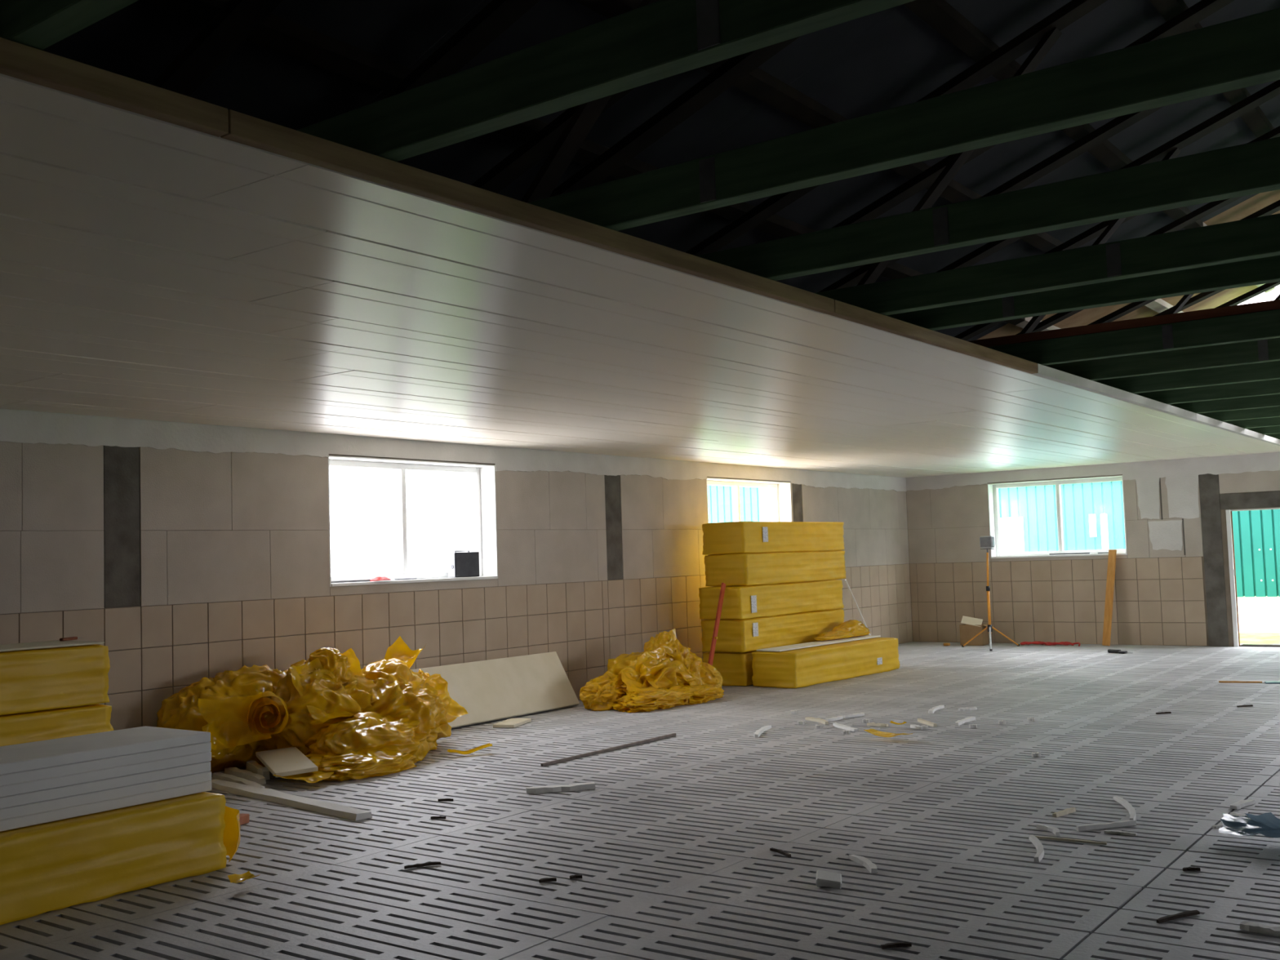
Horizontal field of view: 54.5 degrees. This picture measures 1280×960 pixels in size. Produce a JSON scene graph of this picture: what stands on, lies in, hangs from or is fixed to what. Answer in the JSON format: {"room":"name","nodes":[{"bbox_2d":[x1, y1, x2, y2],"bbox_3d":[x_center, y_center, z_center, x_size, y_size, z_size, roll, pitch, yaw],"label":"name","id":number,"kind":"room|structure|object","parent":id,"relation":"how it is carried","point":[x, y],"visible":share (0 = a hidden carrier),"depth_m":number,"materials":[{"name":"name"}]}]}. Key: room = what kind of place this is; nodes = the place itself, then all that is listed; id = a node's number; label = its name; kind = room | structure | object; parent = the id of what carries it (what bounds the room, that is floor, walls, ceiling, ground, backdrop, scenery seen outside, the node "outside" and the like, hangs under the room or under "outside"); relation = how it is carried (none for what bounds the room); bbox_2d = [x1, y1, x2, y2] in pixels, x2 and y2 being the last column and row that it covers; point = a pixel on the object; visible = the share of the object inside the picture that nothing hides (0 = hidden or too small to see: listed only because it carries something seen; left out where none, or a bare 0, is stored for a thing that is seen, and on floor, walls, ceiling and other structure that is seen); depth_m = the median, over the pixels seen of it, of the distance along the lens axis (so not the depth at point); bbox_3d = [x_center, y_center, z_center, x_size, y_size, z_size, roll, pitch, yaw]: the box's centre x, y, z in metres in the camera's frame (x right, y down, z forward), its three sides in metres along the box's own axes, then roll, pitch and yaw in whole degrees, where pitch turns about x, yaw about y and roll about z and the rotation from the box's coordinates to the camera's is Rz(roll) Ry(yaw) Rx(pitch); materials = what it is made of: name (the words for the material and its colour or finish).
{"room":"farm building","nodes":[
{"label":"farm building","id":0,"kind":"room"},
{"bbox_2d":[0,408,912,730],"bbox_3d":[-2.501,1.096,10.675,0.362,3.400,22.854,-4,-4,36],"label":"wall","id":1,"kind":"structure","parent":0,"point":[193,552],"depth_m":10.14,"materials":[{"name":"beige tile"}]},
{"bbox_2d":[0,0,138,49],"bbox_3d":[-0.236,-2.415,2.006,14.000,2.724,0.195,-4,-4,36],"label":"roof truss","id":2,"kind":"object","parent":1,"relation":"on","point":[40,24],"visible":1,"depth_m":2.67,"materials":[{"name":"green metal"}]},
{"bbox_2d":[327,455,497,586],"bbox_3d":[-2.116,0.381,11.261,0.352,1.095,2.030,-4,-4,36],"label":"window","id":3,"kind":"structure","parent":1,"relation":"in","point":[482,499],"depth_m":11.57,"materials":[{"name":"white plastic"}]},
{"bbox_2d":[331,579,371,582],"bbox_3d":[-2.451,0.859,10.564,0.040,0.018,0.480,-4,-4,36],"label":"metal strip","id":4,"kind":"object","parent":3,"relation":"on","point":[353,580],"visible":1,"depth_m":10.54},
{"bbox_2d":[370,575,390,581],"bbox_3d":[-2.252,0.852,10.779,0.130,0.044,0.210,-4,-4,36],"label":"rag","id":5,"kind":"object","parent":3,"relation":"on","point":[379,578],"visible":1,"depth_m":10.73,"materials":[{"name":"red fabric"}]},
{"bbox_2d":[390,577,416,580],"bbox_3d":[-2.102,0.879,11.052,0.060,0.016,0.280,-4,-4,33],"label":"tray","id":6,"kind":"object","parent":3,"relation":"on","point":[395,579],"visible":0.9,"depth_m":11.00,"materials":[{"name":"grey plastic"}]},
{"bbox_2d":[447,550,479,577],"bbox_3d":[-1.659,0.787,11.690,0.110,0.251,0.303,-5,-5,43],"label":"radio","id":7,"kind":"object","parent":3,"relation":"on","point":[461,563],"visible":1,"depth_m":11.62,"materials":[{"name":"black plastic"}]},
{"bbox_2d":[296,0,915,161],"bbox_3d":[0.384,-2.383,2.843,14.000,2.724,0.160,-4,-4,36],"label":"roof truss","id":8,"kind":"object","parent":1,"relation":"on","point":[661,39],"visible":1,"depth_m":3.15,"materials":[{"name":"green metal"}]},
{"bbox_2d":[151,0,1279,231],"bbox_3d":[1.014,-2.351,3.695,14.000,2.724,0.160,-4,-4,36],"label":"roof truss","id":9,"kind":"object","parent":1,"relation":"on","point":[1242,52],"visible":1,"depth_m":3.73,"materials":[{"name":"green metal"}]},
{"bbox_2d":[706,477,791,523],"bbox_3d":[1.292,0.557,15.871,0.352,1.095,2.040,-4,-4,36],"label":"window","id":10,"kind":"structure","parent":1,"relation":"in","point":[779,492],"depth_m":16.60,"materials":[{"name":"white plastic"}]},
{"bbox_2d":[380,0,1279,280],"bbox_3d":[1.696,-2.315,4.617,14.000,2.724,0.195,-4,-4,36],"label":"roof truss","id":11,"kind":"object","parent":1,"relation":"on","point":[1253,167],"visible":0.41,"depth_m":4.85,"materials":[{"name":"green metal"}]},
{"bbox_2d":[471,87,1279,315],"bbox_3d":[2.339,-2.282,5.487,14.000,2.724,0.160,-4,-4,36],"label":"roof truss","id":12,"kind":"object","parent":1,"relation":"on","point":[1257,237],"visible":0.46,"depth_m":5.75,"materials":[{"name":"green metal"}]},
{"bbox_2d":[549,36,1279,330],"bbox_3d":[2.695,-2.264,5.970,14.000,2.724,0.160,-4,-4,36],"label":"roof truss","id":13,"kind":"object","parent":1,"relation":"on","point":[1264,270],"visible":0.35,"depth_m":6.51,"materials":[{"name":"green metal"}]},
{"bbox_2d":[685,0,1279,365],"bbox_3d":[3.781,-2.208,7.439,14.000,2.724,0.195,-4,-4,36],"label":"roof truss","id":14,"kind":"object","parent":1,"relation":"on","point":[1259,321],"visible":0.29,"depth_m":8.11,"materials":[{"name":"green metal"}]},
{"bbox_2d":[818,106,1279,393],"bbox_3d":[5.048,-2.142,9.152,14.000,2.724,0.160,-4,-4,36],"label":"roof truss","id":15,"kind":"object","parent":1,"relation":"on","point":[1268,371],"visible":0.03,"depth_m":9.93,"materials":[{"name":"metal"}]},
{"bbox_2d":[831,0,1279,380],"bbox_3d":[4.407,-2.175,8.284,14.000,2.724,0.160,-4,-4,36],"label":"roof truss","id":16,"kind":"object","parent":1,"relation":"on","point":[1263,350],"visible":0.2,"depth_m":8.78,"materials":[{"name":"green metal"}]},
{"bbox_2d":[937,80,1279,404],"bbox_3d":[5.707,-2.108,10.043,14.000,2.724,0.195,-4,-4,36],"label":"roof truss","id":17,"kind":"object","parent":1,"relation":"on","point":[1171,149],"visible":0.11,"depth_m":10.69,"materials":[{"name":"metal"}]},
{"bbox_2d":[954,195,1279,421],"bbox_3d":[6.992,-2.042,11.780,14.000,2.724,0.160,-4,-4,36],"label":"roof truss","id":18,"kind":"object","parent":1,"relation":"on","point":[1274,411],"visible":0.02,"depth_m":12.63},
{"bbox_2d":[1016,200,1279,428],"bbox_3d":[7.656,-2.007,12.679,14.000,2.724,0.195,-4,-4,36],"label":"roof truss","id":19,"kind":"object","parent":1,"relation":"on","point":[1273,207],"visible":0.09,"depth_m":13.42,"materials":[{"name":"metal"}]},
{"bbox_2d":[1044,125,1279,413],"bbox_3d":[6.338,-2.075,10.896,14.000,2.724,0.160,-4,-4,36],"label":"roof truss","id":20,"kind":"object","parent":1,"relation":"on","point":[1265,401],"visible":0.02,"depth_m":11.54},
{"bbox_2d":[1088,298,1279,434],"bbox_3d":[8.299,-1.974,13.549,14.000,2.724,0.160,-4,-4,36],"label":"roof truss","id":21,"kind":"object","parent":1,"relation":"on","point":[1132,306],"visible":0.02,"depth_m":15.18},
{"bbox_2d":[1152,288,1279,439],"bbox_3d":[8.953,-1.940,14.433,14.000,2.724,0.160,-4,-4,36],"label":"roof truss","id":22,"kind":"object","parent":1,"relation":"on","point":[1202,296],"visible":0.02,"depth_m":15.77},
{"bbox_2d":[1216,281,1279,307],"bbox_3d":[9.617,-1.906,15.331,14.000,2.724,0.195,-4,-4,36],"label":"roof truss","id":23,"kind":"object","parent":1,"relation":"on","point":[1266,286],"visible":0.02,"depth_m":16.41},
{"bbox_2d":[0,641,1279,959],"bbox_3d":[3.324,1.845,6.389,14.600,0.202,23.042,-4,-4,36],"label":"floor","id":24,"kind":"structure","parent":0,"point":[673,840],"depth_m":6.41,"materials":[{"name":"concrete"}]},
{"bbox_2d":[0,791,226,924],"bbox_3d":[-2.953,1.695,5.281,0.575,0.365,2.412,-4,-4,36],"label":"pack","id":25,"kind":"object","parent":24,"relation":"on","point":[61,864],"visible":0.8,"depth_m":5.59},
{"bbox_2d":[0,781,211,831],"bbox_3d":[-3.051,1.490,5.342,0.565,0.046,2.400,-4,-4,36],"label":"board","id":26,"kind":"object","parent":25,"relation":"on","point":[82,810],"visible":0.43,"depth_m":5.67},
{"bbox_2d":[0,771,211,820],"bbox_3d":[-3.052,1.441,5.338,0.565,0.046,2.400,-4,-4,36],"label":"board","id":27,"kind":"object","parent":26,"relation":"on","point":[6,813],"visible":0.43,"depth_m":5.67,"materials":[{"name":"plastic"}]},
{"bbox_2d":[0,761,210,808],"bbox_3d":[-3.057,1.394,5.342,0.565,0.046,2.400,-4,-4,36],"label":"board","id":28,"kind":"object","parent":27,"relation":"on","point":[154,775],"visible":0.43,"depth_m":5.68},
{"bbox_2d":[0,751,211,797],"bbox_3d":[-3.056,1.347,5.353,0.565,0.046,2.400,-4,-4,36],"label":"board","id":29,"kind":"object","parent":28,"relation":"on","point":[85,777],"visible":0.43,"depth_m":5.69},
{"bbox_2d":[0,742,211,786],"bbox_3d":[-3.056,1.298,5.347,0.565,0.046,2.400,-4,-4,36],"label":"board","id":30,"kind":"object","parent":29,"relation":"on","point":[140,757],"visible":0.48,"depth_m":5.68,"materials":[{"name":"plastic"}]},
{"bbox_2d":[0,725,210,774],"bbox_3d":[-3.059,1.251,5.351,0.565,0.046,2.400,-4,-4,36],"label":"board","id":31,"kind":"object","parent":30,"relation":"on","point":[19,757],"visible":1,"depth_m":5.83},
{"bbox_2d":[222,805,240,862],"bbox_3d":[-2.049,1.752,6.200,0.238,0.267,0.110,-5,-5,42],"label":"scrap","id":32,"kind":"object","parent":25,"relation":"attached to","point":[231,839],"visible":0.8,"depth_m":6.25,"materials":[{"name":"yellow plastic"}]},
{"bbox_2d":[213,772,265,787],"bbox_3d":[-2.730,2.050,8.461,0.088,0.033,0.817,1,-5,-39],"label":"strip","id":33,"kind":"object","parent":24,"relation":"on","point":[219,775],"visible":0.73,"depth_m":8.50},
{"bbox_2d":[227,871,257,882],"bbox_3d":[-1.811,1.813,5.687,0.074,0.045,0.151,-3,-4,23],"label":"scrap","id":34,"kind":"object","parent":24,"relation":"on","point":[246,876],"visible":1,"depth_m":5.69,"materials":[{"name":"yellow plastic"}]},
{"bbox_2d":[239,813,248,825],"bbox_3d":[-2.290,1.944,7.119,0.060,0.050,0.100,-3,-4,19],"label":"brick piece","id":35,"kind":"object","parent":24,"relation":"on","point":[244,818],"visible":0.48,"depth_m":7.12,"materials":[{"name":"brick"}]},
{"bbox_2d":[224,767,266,784],"bbox_3d":[-2.754,2.059,8.688,0.079,0.045,0.665,1,-4,-38],"label":"strip","id":36,"kind":"object","parent":24,"relation":"on","point":[245,774],"visible":0.87,"depth_m":8.64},
{"bbox_2d":[245,760,270,780],"bbox_3d":[-2.697,2.049,8.792,0.072,0.074,0.488,0,-4,-31],"label":"strip","id":37,"kind":"object","parent":24,"relation":"on","point":[252,766],"visible":0.79,"depth_m":8.76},
{"bbox_2d":[210,779,372,821],"bbox_3d":[-2.249,1.991,7.802,1.870,0.039,0.143,-5,-5,45],"label":"strip","id":38,"kind":"object","parent":24,"relation":"on","point":[258,793],"visible":0.97,"depth_m":7.65,"materials":[{"name":"plastic"}]},
{"bbox_2d":[156,635,467,782],"bbox_3d":[-2.224,1.667,9.306,1.591,0.870,2.334,-4,-4,36],"label":"heap","id":39,"kind":"object","parent":24,"relation":"on","point":[353,722],"visible":0.96,"depth_m":9.02,"materials":[{"name":"plastic"}]},
{"bbox_2d":[255,746,318,777],"bbox_3d":[-2.453,1.950,8.619,0.281,0.094,0.721,0,-4,-27],"label":"foam offcut","id":40,"kind":"object","parent":39,"relation":"on","point":[285,762],"visible":1,"depth_m":8.54,"materials":[{"name":"plastic"}]},
{"bbox_2d":[404,861,440,869],"bbox_3d":[-1.048,1.852,5.987,0.175,0.014,0.027,0,-4,-23],"label":"twig","id":41,"kind":"object","parent":24,"relation":"on","point":[435,863],"visible":1,"depth_m":5.98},
{"bbox_2d":[447,743,492,753],"bbox_3d":[-1.284,2.037,9.399,0.350,0.065,0.074,0,-4,-25],"label":"scrap","id":42,"kind":"object","parent":24,"relation":"on","point":[484,747],"visible":1,"depth_m":9.38,"materials":[{"name":"yellow plastic"}]},
{"bbox_2d":[411,651,579,728],"bbox_3d":[-1.433,1.937,11.434,0.317,0.523,2.400,-4,-4,36],"label":"board","id":43,"kind":"object","parent":24,"relation":"on","point":[495,689],"visible":0.58,"depth_m":11.66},
{"bbox_2d":[493,718,531,728],"bbox_3d":[-1.136,2.163,11.073,0.200,0.030,0.420,-3,-4,16],"label":"foam offcut","id":44,"kind":"object","parent":24,"relation":"on","point":[511,722],"visible":1,"depth_m":10.97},
{"bbox_2d":[538,877,556,882],"bbox_3d":[-0.418,1.810,5.629,0.078,0.014,0.026,-1,-4,-14],"label":"clump","id":45,"kind":"object","parent":24,"relation":"on","point":[545,879],"visible":1,"depth_m":5.62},
{"bbox_2d":[525,782,595,793],"bbox_3d":[-0.500,1.939,7.835,0.432,0.034,0.080,-1,-4,-11],"label":"strip","id":46,"kind":"object","parent":24,"relation":"on","point":[578,786],"visible":1,"depth_m":7.81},
{"bbox_2d":[540,733,675,766],"bbox_3d":[-0.204,2.035,9.418,0.022,0.022,1.620,-5,-4,37],"label":"metal rod","id":47,"kind":"object","parent":24,"relation":"on","point":[562,760],"visible":1,"depth_m":9.33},
{"bbox_2d":[579,628,724,712],"bbox_3d":[0.192,1.871,12.433,1.121,0.696,1.705,-4,-4,28],"label":"heap","id":48,"kind":"object","parent":24,"relation":"on","point":[668,673],"visible":1,"depth_m":12.23,"materials":[{"name":"plastic"}]},
{"bbox_2d":[707,582,725,664],"bbox_3d":[0.810,1.693,13.459,0.070,1.147,0.470,-4,-4,36],"label":"spirit level","id":49,"kind":"object","parent":24,"relation":"on","point":[714,637],"visible":0.72,"depth_m":13.49,"materials":[{"name":"red paint"}]},
{"bbox_2d":[702,650,756,686],"bbox_3d":[1.638,2.133,14.732,0.570,0.365,2.408,-4,-4,36],"label":"pack","id":50,"kind":"object","parent":24,"relation":"on","point":[735,668],"visible":0.18,"depth_m":13.71},
{"bbox_2d":[701,608,844,653],"bbox_3d":[1.617,1.762,14.690,0.568,0.359,2.409,-4,-4,36],"label":"pack","id":51,"kind":"object","parent":50,"relation":"on","point":[753,634],"visible":0.77,"depth_m":14.01},
{"bbox_2d":[698,579,844,619],"bbox_3d":[1.593,1.400,14.697,0.576,0.359,2.413,-4,-4,36],"label":"pack","id":52,"kind":"object","parent":51,"relation":"on","point":[740,602],"visible":0.89,"depth_m":14.09},
{"bbox_2d":[704,550,845,586],"bbox_3d":[1.657,1.042,14.810,0.572,0.358,2.408,-4,-4,36],"label":"pack","id":53,"kind":"object","parent":52,"relation":"on","point":[761,568],"visible":0.9,"depth_m":14.16},
{"bbox_2d":[702,521,844,555],"bbox_3d":[1.634,0.686,14.829,0.582,0.357,2.408,-4,-4,36],"label":"pack","id":54,"kind":"object","parent":53,"relation":"on","point":[731,537],"visible":0.94,"depth_m":14.19},
{"bbox_2d":[753,725,771,737],"bbox_3d":[0.982,2.036,10.088,0.070,0.025,0.541,-3,-4,17],"label":"scrap","id":55,"kind":"object","parent":24,"relation":"on","point":[757,733],"visible":1,"depth_m":10.06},
{"bbox_2d":[769,848,791,857],"bbox_3d":[0.684,1.798,6.009,0.028,0.014,0.170,0,-4,-25],"label":"twig","id":56,"kind":"object","parent":24,"relation":"on","point":[780,851],"visible":1,"depth_m":6.01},
{"bbox_2d":[804,716,828,724],"bbox_3d":[1.522,2.050,10.608,0.068,0.025,0.361,-1,-4,-20],"label":"scrap","id":57,"kind":"object","parent":24,"relation":"on","point":[810,718],"visible":1,"depth_m":10.61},
{"bbox_2d":[751,637,899,688],"bbox_3d":[2.178,2.082,14.312,0.571,0.380,2.368,-5,-5,39],"label":"pack","id":58,"kind":"object","parent":24,"relation":"on","point":[808,666],"visible":0.89,"depth_m":13.73},
{"bbox_2d":[756,635,880,651],"bbox_3d":[2.103,1.883,14.374,0.300,0.016,2.280,-5,-5,39],"label":"board","id":59,"kind":"object","parent":58,"relation":"on","point":[783,648],"visible":0.92,"depth_m":14.16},
{"bbox_2d":[815,619,869,640],"bbox_3d":[2.415,1.792,14.927,0.312,0.195,1.262,-4,-4,36],"label":"plastic film wad","id":60,"kind":"object","parent":59,"relation":"on","point":[850,628],"visible":1,"depth_m":14.91,"materials":[{"name":"plastic"}]},
{"bbox_2d":[815,870,841,888],"bbox_3d":[0.825,1.746,5.433,0.112,0.060,0.123,-2,-4,9],"label":"chunk","id":61,"kind":"object","parent":24,"relation":"on","point":[823,878],"visible":1,"depth_m":5.39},
{"bbox_2d":[825,715,843,721],"bbox_3d":[1.680,2.052,10.705,0.061,0.025,0.231,-5,-5,41],"label":"scrap","id":62,"kind":"object","parent":24,"relation":"on","point":[838,717],"visible":0.97,"depth_m":10.67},
{"bbox_2d":[832,722,857,731],"bbox_3d":[1.666,2.019,10.172,0.060,0.025,0.400,-1,-4,-17],"label":"scrap","id":63,"kind":"object","parent":24,"relation":"on","point":[835,724],"visible":0.99,"depth_m":10.12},
{"bbox_2d":[843,712,864,718],"bbox_3d":[1.869,2.056,10.870,0.231,0.025,0.048,1,-4,-36],"label":"scrap","id":64,"kind":"object","parent":24,"relation":"on","point":[857,714],"visible":1,"depth_m":10.85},
{"bbox_2d":[844,579,871,635],"bbox_3d":[2.859,1.804,15.883,0.707,1.091,0.020,2,-5,-44],"label":"rod","id":65,"kind":"object","parent":24,"relation":"on","point":[848,586],"visible":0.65,"depth_m":15.79,"materials":[{"name":"white plastic"}]},
{"bbox_2d":[848,854,877,873],"bbox_3d":[1.038,1.765,5.731,0.057,0.022,0.283,-1,-4,-11],"label":"strip","id":66,"kind":"object","parent":24,"relation":"on","point":[871,867],"visible":1,"depth_m":5.73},
{"bbox_2d":[866,722,888,727],"bbox_3d":[1.955,2.014,10.240,0.180,0.025,0.050,-5,-5,39],"label":"scrap","id":67,"kind":"object","parent":24,"relation":"on","point":[873,724],"visible":1,"depth_m":10.23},
{"bbox_2d":[863,728,915,737],"bbox_3d":[1.888,1.928,9.454,0.419,0.038,0.139,-5,-5,41],"label":"scrap","id":68,"kind":"object","parent":24,"relation":"on","point":[874,732],"visible":1,"depth_m":9.49,"materials":[{"name":"yellow plastic"}]},
{"bbox_2d":[880,942,911,949],"bbox_3d":[0.934,1.699,4.545,0.113,0.014,0.026,-1,-4,-9],"label":"twig","id":69,"kind":"object","parent":24,"relation":"on","point":[895,944],"visible":1,"depth_m":4.54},
{"bbox_2d":[917,718,937,726],"bbox_3d":[2.369,2.002,10.272,0.050,0.025,0.354,-1,-4,-9],"label":"scrap","id":70,"kind":"object","parent":24,"relation":"on","point":[919,720],"visible":1,"depth_m":10.23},
{"bbox_2d":[928,705,944,713],"bbox_3d":[2.634,2.045,11.101,0.067,0.025,0.426,-4,-4,27],"label":"scrap","id":71,"kind":"object","parent":24,"relation":"on","point":[933,709],"visible":1,"depth_m":11.11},
{"bbox_2d":[955,716,975,725],"bbox_3d":[2.679,1.993,10.292,0.064,0.025,0.390,-4,-4,35],"label":"scrap","id":72,"kind":"object","parent":24,"relation":"on","point":[958,722],"visible":1,"depth_m":10.29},
{"bbox_2d":[958,706,977,711],"bbox_3d":[2.915,2.033,11.047,0.180,0.025,0.055,-1,-4,-20],"label":"scrap","id":73,"kind":"object","parent":24,"relation":"on","point":[966,708],"visible":1,"depth_m":11.03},
{"bbox_2d":[959,615,994,645],"bbox_3d":[4.979,2.216,18.358,0.445,0.432,0.264,-4,-4,33],"label":"cardboard box","id":74,"kind":"object","parent":24,"relation":"on","point":[971,627],"visible":0.88,"depth_m":18.29,"materials":[{"name":"brown cardboard"}]},
{"bbox_2d":[961,535,1019,651],"bbox_3d":[4.869,1.603,17.789,0.736,1.594,0.956,-4,-4,36],"label":"work light","id":75,"kind":"object","parent":24,"relation":"on","point":[984,541],"visible":1,"depth_m":17.77,"materials":[{"name":"orange paint"}]},
{"bbox_2d":[1028,835,1044,862],"bbox_3d":[1.887,1.747,5.905,0.058,0.025,0.453,-3,-4,14],"label":"strip","id":76,"kind":"object","parent":24,"relation":"on","point":[1035,841],"visible":1,"depth_m":5.87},
{"bbox_2d":[1035,823,1059,835],"bbox_3d":[2.075,1.767,6.288,0.058,0.021,0.184,-1,-4,-13],"label":"strip","id":77,"kind":"object","parent":24,"relation":"on","point":[1055,830],"visible":1,"depth_m":6.30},
{"bbox_2d":[1019,640,1080,646],"bbox_3d":[5.887,2.341,17.787,0.857,0.055,0.212,-4,-4,36],"label":"cable","id":78,"kind":"object","parent":24,"relation":"on","point":[1038,642],"visible":1,"depth_m":17.74,"materials":[{"name":"plastic"}]},
{"bbox_2d":[1052,807,1075,817],"bbox_3d":[2.279,1.784,6.683,0.204,0.021,0.034,1,-5,-42],"label":"strip","id":79,"kind":"object","parent":24,"relation":"on","point":[1067,811],"visible":1,"depth_m":6.67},
{"bbox_2d":[1035,835,1106,844],"bbox_3d":[2.092,1.758,6.076,0.361,0.012,0.020,-4,-4,33],"label":"strip","id":80,"kind":"object","parent":24,"relation":"on","point":[1037,837],"visible":0.93,"depth_m":6.06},
{"bbox_2d":[1075,820,1136,831],"bbox_3d":[2.374,1.758,6.333,0.342,0.024,0.029,-1,-4,-16],"label":"strip","id":81,"kind":"object","parent":24,"relation":"on","point":[1123,823],"visible":1,"depth_m":6.32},
{"bbox_2d":[1102,549,1116,645],"bbox_3d":[6.608,1.652,17.509,0.270,1.340,0.115,0,-4,-29],"label":"plank","id":82,"kind":"object","parent":24,"relation":"on","point":[1112,553],"visible":1,"depth_m":17.49,"materials":[{"name":"brown wood"}]},
{"bbox_2d":[1107,648,1133,653],"bbox_3d":[6.267,2.237,16.225,0.090,0.045,0.360,1,-4,-34],"label":"tool","id":83,"kind":"object","parent":24,"relation":"on","point":[1109,651],"visible":1,"depth_m":16.24,"materials":[{"name":"black plastic"}]},
{"bbox_2d":[1104,830,1137,835],"bbox_3d":[2.391,1.754,6.187,0.150,0.014,0.038,-4,-4,33],"label":"strip","id":84,"kind":"object","parent":24,"relation":"on","point":[1113,832],"visible":1,"depth_m":6.18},
{"bbox_2d":[1112,795,1136,820],"bbox_3d":[2.632,1.773,6.721,0.066,0.025,0.609,-3,-4,13],"label":"strip","id":85,"kind":"object","parent":24,"relation":"on","point":[1131,811],"visible":0.96,"depth_m":6.76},
{"bbox_2d":[1156,910,1199,923],"bbox_3d":[2.064,1.677,4.781,0.224,0.014,0.027,0,-4,-27],"label":"twig","id":86,"kind":"object","parent":24,"relation":"on","point":[1187,913],"visible":1,"depth_m":4.78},
{"bbox_2d":[1182,866,1200,871],"bbox_3d":[2.420,1.708,5.463,0.072,0.014,0.026,-2,-4,3],"label":"clump","id":87,"kind":"object","parent":24,"relation":"on","point":[1187,868],"visible":1,"depth_m":5.46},
{"bbox_2d":[1218,680,1262,683],"bbox_3d":[6.032,2.028,12.496,0.393,0.014,0.056,-3,-4,22],"label":"lath","id":88,"kind":"object","parent":24,"relation":"on","point":[1253,682],"visible":1,"depth_m":12.48,"materials":[{"name":"brown wood"}]},
{"bbox_2d":[1229,800,1255,809],"bbox_3d":[3.263,1.757,6.747,0.216,0.020,0.060,1,-5,-40],"label":"strip","id":89,"kind":"object","parent":24,"relation":"on","point":[1242,803],"visible":1,"depth_m":6.73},
{"bbox_2d":[1218,813,1279,839],"bbox_3d":[3.018,1.617,5.922,0.478,0.119,0.366,-4,-4,25],"label":"film","id":90,"kind":"object","parent":24,"relation":"on","point":[1266,825],"visible":1,"depth_m":5.93,"materials":[{"name":"plastic"}]},
{"bbox_2d":[1240,920,1279,936],"bbox_3d":[2.290,1.653,4.583,0.051,0.023,0.143,1,-5,-41],"label":"strip","id":91,"kind":"object","parent":24,"relation":"on","point":[1244,925],"visible":1,"depth_m":4.57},
{"bbox_3d":[-4.020,1.818,6.506,0.574,0.340,2.407,-4,-4,36],"label":"pack","id":92,"kind":"object","parent":24,"relation":"on","visible":0},
{"bbox_2d":[0,703,113,746],"bbox_3d":[-4.038,1.472,6.535,0.572,0.340,2.411,-4,-4,36],"label":"pack","id":93,"kind":"object","parent":92,"relation":"on","point":[55,723],"visible":0.4,"depth_m":7.06},
{"bbox_2d":[0,644,110,715],"bbox_3d":[-4.060,1.123,6.543,0.569,0.345,2.408,-4,-4,36],"label":"pack","id":94,"kind":"object","parent":93,"relation":"on","point":[31,680],"visible":0.86,"depth_m":7.07},
{"bbox_2d":[0,640,104,651],"bbox_3d":[-4.078,0.939,6.538,0.535,0.012,2.380,-4,-4,36],"label":"board","id":95,"kind":"object","parent":94,"relation":"on","point":[57,643],"visible":1,"depth_m":7.21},
{"bbox_2d":[59,636,80,640],"bbox_3d":[-3.466,0.966,7.574,0.028,0.018,0.185,-3,-4,11],"label":"knife","id":96,"kind":"object","parent":95,"relation":"on","point":[70,637],"visible":1,"depth_m":7.54,"materials":[{"name":"metal"}]},
{"bbox_2d":[0,73,1279,477],"bbox_3d":[-0.211,-0.578,9.014,5.514,0.065,22.202,-4,-4,36],"label":"ceiling","id":97,"kind":"structure","parent":0,"point":[151,268],"depth_m":6.17,"materials":[{"name":"plastic"}]},
{"bbox_2d":[0,37,1279,445],"bbox_3d":[2.026,-0.754,7.367,0.043,0.065,22.198,-4,-4,36],"label":"trim","id":98,"kind":"structure","parent":97,"relation":"attached to","point":[17,60],"depth_m":3.77,"materials":[{"name":"brown wood"}]},
{"bbox_2d":[41,0,1279,341],"bbox_3d":[2.959,-2.414,6.344,15.000,2.760,23.862,-4,-4,36],"label":"roof","id":99,"kind":"structure","parent":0,"point":[309,62],"depth_m":8.23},
{"bbox_2d":[906,452,1279,647],"bbox_3d":[10.040,0.128,15.447,14.312,5.115,0.362,-4,-4,36],"label":"wall","id":100,"kind":"structure","parent":0,"point":[1172,583],"depth_m":17.70,"materials":[{"name":"beige tile"}]},
{"bbox_2d":[986,475,1127,558],"bbox_3d":[6.155,0.562,18.294,1.980,1.128,0.352,-4,-4,36],"label":"window","id":101,"kind":"structure","parent":100,"relation":"in","point":[993,488],"depth_m":18.39,"materials":[{"name":"white plastic"}]},
{"bbox_2d":[1048,552,1090,555],"bbox_3d":[6.247,1.071,18.077,0.580,0.022,0.050,-4,-4,35],"label":"metal strip","id":102,"kind":"object","parent":101,"relation":"on","point":[1065,553],"visible":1,"depth_m":18.05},
{"bbox_2d":[1225,507,1279,647],"bbox_3d":[8.431,1.302,16.558,1.008,1.855,0.312,-4,-4,36],"label":"door","id":103,"kind":"structure","parent":100,"relation":"in","point":[1228,513],"depth_m":16.71,"materials":[{"name":"white plastic"}]},
{"label":"outside","id":104,"kind":"structure","parent":0,"visible":0},
{"bbox_2d":[1239,632,1279,644],"bbox_3d":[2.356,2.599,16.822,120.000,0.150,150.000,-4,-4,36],"label":"ground","id":105,"kind":"structure","parent":104,"point":[1245,637],"depth_m":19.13,"materials":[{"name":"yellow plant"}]},
{"bbox_2d":[706,480,1279,633],"bbox_3d":[9.473,0.626,20.781,25.400,3.820,0.600,-4,-4,36],"label":"farm building","id":106,"kind":"structure","parent":105,"relation":"on","point":[1093,513],"depth_m":21.84,"materials":[{"name":"teal metal"}]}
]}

